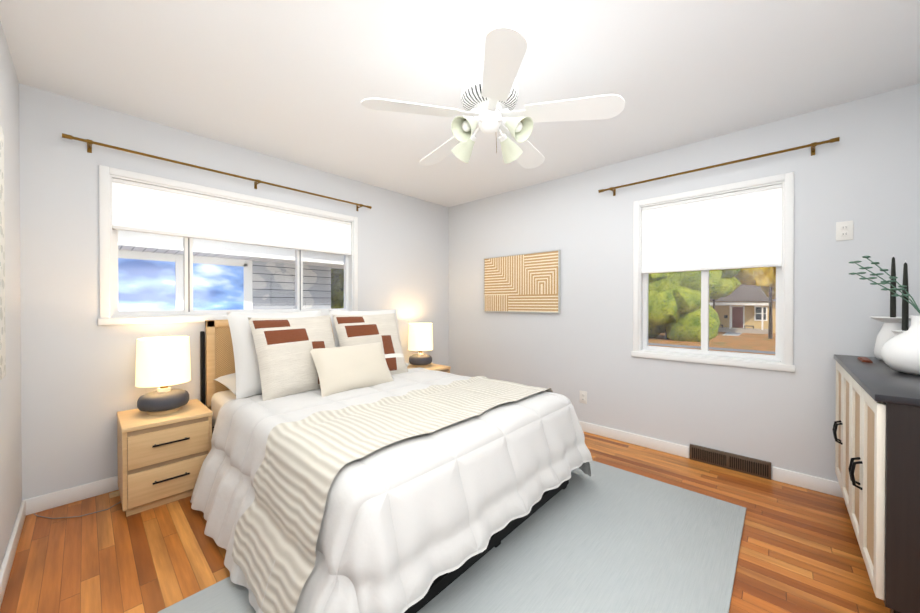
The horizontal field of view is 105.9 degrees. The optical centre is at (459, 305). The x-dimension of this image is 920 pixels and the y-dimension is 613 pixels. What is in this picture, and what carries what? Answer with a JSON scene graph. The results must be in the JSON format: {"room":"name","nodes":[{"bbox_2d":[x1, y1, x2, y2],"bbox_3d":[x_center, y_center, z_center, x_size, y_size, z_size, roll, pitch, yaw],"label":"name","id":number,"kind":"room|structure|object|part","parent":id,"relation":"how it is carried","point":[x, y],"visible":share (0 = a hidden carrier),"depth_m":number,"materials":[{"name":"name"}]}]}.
{"room":"bedroom","nodes":[
{"label":"bedroom","id":0,"kind":"room"},
{"bbox_2d":[0,21,21,567],"bbox_3d":[-1.143,-0.021,0.620,4.074,2.440,0.150,0,0,43],"label":"wall","id":1,"kind":"structure","parent":0,"point":[10,452],"depth_m":1.70,"materials":[{"name":"white paint"}]},
{"bbox_2d":[0,125,5,379],"bbox_3d":[-1.269,-0.198,0.863,1.390,0.950,0.035,0,0,43],"label":"art","id":2,"kind":"object","parent":1,"relation":"attached to","point":[2,304],"visible":1,"depth_m":1.30},
{"bbox_2d":[0,498,31,606],"bbox_3d":[-1.087,1.154,0.687,3.774,0.090,0.015,0,0,43],"label":"baseboard","id":3,"kind":"structure","parent":1,"relation":"attached to","point":[25,509],"depth_m":1.63,"materials":[{"name":"white wood"}]},
{"bbox_2d":[19,83,448,499],"bbox_3d":[-1.316,-0.036,3.322,0.150,2.440,3.583,0,0,43],"label":"wall","id":4,"kind":"structure","parent":0,"point":[79,389],"depth_m":2.18,"materials":[{"name":"white paint"}]},
{"bbox_2d":[32,476,118,513],"bbox_3d":[-1.295,1.139,3.227,0.019,0.090,3.403,0,0,43],"label":"baseboard","id":5,"kind":"structure","parent":4,"relation":"attached to","point":[33,505],"depth_m":2.10,"materials":[{"name":"white wood"}]},
{"bbox_2d":[62,133,371,210],"bbox_3d":[-1.634,-0.978,2.798,0.088,0.058,2.070,0,0,43],"label":"curtain rod","id":6,"kind":"object","parent":4,"relation":"attached to","point":[91,142],"visible":1,"depth_m":2.46,"materials":[{"name":"gold metal"}]},
{"bbox_2d":[98,165,357,324],"bbox_3d":[-1.700,-0.382,2.890,0.172,1.005,1.830,0,0,43],"label":"window","id":7,"kind":"structure","parent":4,"relation":"in","point":[110,314],"depth_m":2.55,"materials":[{"name":"white wood"}]},
{"bbox_2d":[112,178,350,255],"bbox_3d":[-1.677,-0.662,2.867,0.043,0.326,1.694,0,0,43],"label":"window blind","id":8,"kind":"object","parent":7,"relation":"attached to","point":[143,208],"visible":0.94,"depth_m":2.66,"materials":[{"name":"white fabric"}]},
{"bbox_2d":[0,431,890,612],"bbox_3d":[0.073,1.241,1.943,4.074,0.100,3.733,0,0,43],"label":"floor","id":9,"kind":"structure","parent":0,"point":[799,551],"depth_m":1.68,"materials":[{"name":"brown wood"}]},
{"bbox_2d":[34,491,120,518],"bbox_3d":[-2.215,1.182,2.023,0.248,0.018,0.359,0,0,43],"label":"cord","id":10,"kind":"object","parent":9,"relation":"on","point":[114,494],"visible":0.85,"depth_m":2.01,"materials":[{"name":"grey plastic"}]},
{"bbox_2d":[117,399,212,516],"bbox_3d":[-1.874,0.935,2.207,0.485,0.510,0.418,0,0,43],"label":"nightstand","id":11,"kind":"object","parent":9,"relation":"on","point":[161,458],"visible":0.94,"depth_m":2.05,"materials":[{"name":"brown wood"}]},
{"bbox_2d":[135,336,190,414],"bbox_3d":[-1.901,0.445,2.230,0.272,0.470,0.272,0,0,43],"label":"lamp","id":12,"kind":"object","parent":11,"relation":"on","point":[163,363],"visible":1,"depth_m":2.14,"materials":[{"name":"white fabric"}]},
{"bbox_2d":[190,309,591,612],"bbox_3d":[-0.520,0.614,2.356,2.253,1.150,1.945,0,0,43],"label":"bed","id":13,"kind":"object","parent":9,"relation":"on","point":[352,463],"visible":1,"depth_m":1.59,"materials":[{"name":"white fabric"}]},
{"bbox_3d":[-0.556,0.758,2.390,2.050,0.258,1.520,0,0,43],"label":"mattress","id":14,"kind":"part","parent":13,"relation":"part of","materials":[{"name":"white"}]},
{"bbox_3d":[-1.331,0.645,3.106,0.044,1.080,1.614,0,0,43],"label":"headboard","id":15,"kind":"part","parent":13,"relation":"part of","materials":[{"name":"brown wood"}]},
{"bbox_3d":[-0.552,1.039,2.389,2.040,0.300,1.500,0,0,43],"label":"frame","id":16,"kind":"part","parent":13,"relation":"part of","materials":[{"name":"black metal"}]},
{"bbox_2d":[232,376,552,612],"bbox_3d":[-0.126,0.813,1.995,0.644,0.525,1.913,0,0,43],"label":"throw","id":17,"kind":"object","parent":13,"relation":"on","point":[279,540],"depth_m":1.44,"materials":[{"name":"beige fabric"}]},
{"bbox_2d":[407,363,450,372],"bbox_3d":[-0.397,0.926,3.804,0.485,0.510,0.418,0,0,43],"label":"nightstand","id":18,"kind":"object","parent":9,"relation":"on","point":[437,367],"visible":0.19,"depth_m":3.77,"materials":[{"name":"brown wood"}]},
{"bbox_2d":[408,323,432,366],"bbox_3d":[-0.436,0.436,3.837,0.272,0.470,0.272,0,0,43],"label":"lamp","id":19,"kind":"object","parent":18,"relation":"on","point":[420,338],"visible":0.98,"depth_m":3.73,"materials":[{"name":"white fabric"}]},
{"bbox_2d":[158,460,745,612],"bbox_3d":[0.250,1.187,1.681,1.620,0.012,2.430,0,0,43],"label":"rug","id":20,"kind":"object","parent":9,"relation":"on","point":[604,538],"visible":0.62,"depth_m":1.61,"materials":[{"name":"grey carpet"}]},
{"bbox_2d":[832,354,919,612],"bbox_3d":[1.988,0.749,1.550,0.394,0.890,1.276,0,0,43],"label":"sideboard cabinet","id":21,"kind":"object","parent":9,"relation":"on","point":[876,429],"visible":1,"depth_m":1.20,"materials":[{"name":"grey wood"}]},
{"bbox_2d":[857,357,872,362],"bbox_3d":[2.206,0.296,1.891,0.036,0.012,0.160,0,0,43],"label":"coaster","id":22,"kind":"object","parent":21,"relation":"on","point":[864,359],"visible":1,"depth_m":1.86,"materials":[{"name":"brown wood"}]},
{"bbox_2d":[849,256,919,374],"bbox_3d":[1.979,0.034,1.539,0.376,0.539,0.412,0,0,43],"label":"vase","id":23,"kind":"object","parent":21,"relation":"on","point":[900,352],"visible":1,"depth_m":1.53,"materials":[{"name":"white ceramic"}]},
{"bbox_2d":[870,255,910,360],"bbox_3d":[2.348,0.013,1.881,0.166,0.577,0.166,0,0,43],"label":"candle holder","id":24,"kind":"object","parent":21,"relation":"on","point":[886,333],"visible":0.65,"depth_m":1.88,"materials":[{"name":"white ceramic"}]},
{"bbox_2d":[891,260,908,336],"bbox_3d":[2.202,0.039,1.716,0.132,0.527,0.132,0,0,43],"label":"candle holder","id":25,"kind":"object","parent":21,"relation":"on","point":[905,315],"visible":0.38,"depth_m":1.71,"materials":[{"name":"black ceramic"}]},
{"bbox_2d":[0,0,919,206],"bbox_3d":[0.073,-1.299,1.928,4.074,0.100,3.733,0,0,43],"label":"ceiling","id":26,"kind":"structure","parent":0,"point":[297,81],"depth_m":1.82,"materials":[{"name":"white paint"}]},
{"bbox_2d":[361,26,624,168],"bbox_3d":[0.159,-1.026,1.871,1.240,0.444,1.233,0,0,43],"label":"fan","id":27,"kind":"object","parent":26,"relation":"hanging from","point":[489,94],"visible":1,"depth_m":1.72,"materials":[{"name":"white plastic"}]},
{"bbox_2d":[449,83,919,481],"bbox_3d":[1.290,-0.036,3.251,3.774,2.440,0.150,0,0,43],"label":"wall","id":28,"kind":"structure","parent":0,"point":[863,173],"depth_m":2.58,"materials":[{"name":"white paint"}]},
{"bbox_2d":[484,250,560,312],"bbox_3d":[0.633,-0.236,3.730,0.946,0.621,0.033,0,0,43],"label":"art","id":29,"kind":"object","parent":28,"relation":"attached to","point":[528,282],"visible":0.96,"depth_m":3.67,"materials":[{"name":"beige wood"}]},
{"bbox_2d":[579,390,586,403],"bbox_3d":[1.160,0.864,3.268,0.072,0.116,0.008,0,0,43],"label":"electrical outlet","id":30,"kind":"object","parent":28,"relation":"attached to","point":[583,396],"visible":1,"depth_m":3.26,"materials":[{"name":"white plastic"}]},
{"bbox_2d":[579,421,688,457],"bbox_3d":[0.822,1.137,3.578,2.605,0.090,0.015,0,0,43],"label":"baseboard","id":31,"kind":"structure","parent":28,"relation":"attached to","point":[648,442],"depth_m":2.94,"materials":[{"name":"white wood"}]},
{"bbox_2d":[631,172,794,371],"bbox_3d":[1.890,-0.223,2.680,1.007,1.320,0.172,0,0,43],"label":"window","id":32,"kind":"structure","parent":28,"relation":"in","point":[781,359],"depth_m":2.58,"materials":[{"name":"white wood"}]},
{"bbox_2d":[642,184,781,273],"bbox_3d":[1.869,-0.546,2.656,0.871,0.556,0.043,0,0,43],"label":"window blind","id":33,"kind":"object","parent":32,"relation":"attached to","point":[742,229],"visible":0.98,"depth_m":2.60,"materials":[{"name":"white fabric"}]},
{"bbox_2d":[598,137,839,195],"bbox_3d":[1.790,-0.997,2.620,1.450,0.058,0.088,0,0,43],"label":"curtain rod","id":34,"kind":"object","parent":28,"relation":"attached to","point":[811,145],"visible":1,"depth_m":2.44,"materials":[{"name":"gold metal"}]},
{"bbox_2d":[690,444,770,479],"bbox_3d":[1.951,1.131,2.526,0.470,0.115,0.026,0,0,43],"label":"air vent","id":35,"kind":"object","parent":28,"relation":"in","point":[744,464],"visible":0.98,"depth_m":2.50,"materials":[{"name":"brown metal"}]},
{"bbox_2d":[772,467,843,497],"bbox_3d":[2.362,1.145,2.151,0.635,0.090,0.019,0,0,43],"label":"baseboard","id":36,"kind":"structure","parent":28,"relation":"attached to","point":[830,487],"depth_m":2.25,"materials":[{"name":"white wood"}]},
{"bbox_2d":[836,221,852,240],"bbox_3d":[2.372,-0.460,2.140,0.072,0.116,0.008,0,0,43],"label":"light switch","id":37,"kind":"object","parent":28,"relation":"attached to","point":[844,230],"visible":1,"depth_m":2.14,"materials":[{"name":"white plastic"}]},
{"label":"outside","id":38,"kind":"structure","parent":0,"visible":0},
{"bbox_2d":[648,267,775,354],"bbox_3d":[28.438,-2.251,37.189,130.000,10.263,86.267,0,0,43],"label":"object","id":39,"kind":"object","parent":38,"point":[730,332],"depth_m":25.00,"materials":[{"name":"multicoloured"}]},
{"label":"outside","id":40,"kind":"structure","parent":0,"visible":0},
{"bbox_2d":[118,230,343,310],"bbox_3d":[-8.034,0.441,7.436,14.796,4.539,17.500,0,0,43],"label":"window glass","id":41,"kind":"structure","parent":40,"point":[147,239],"depth_m":5.20,"materials":[{"name":"white"}]}
]}

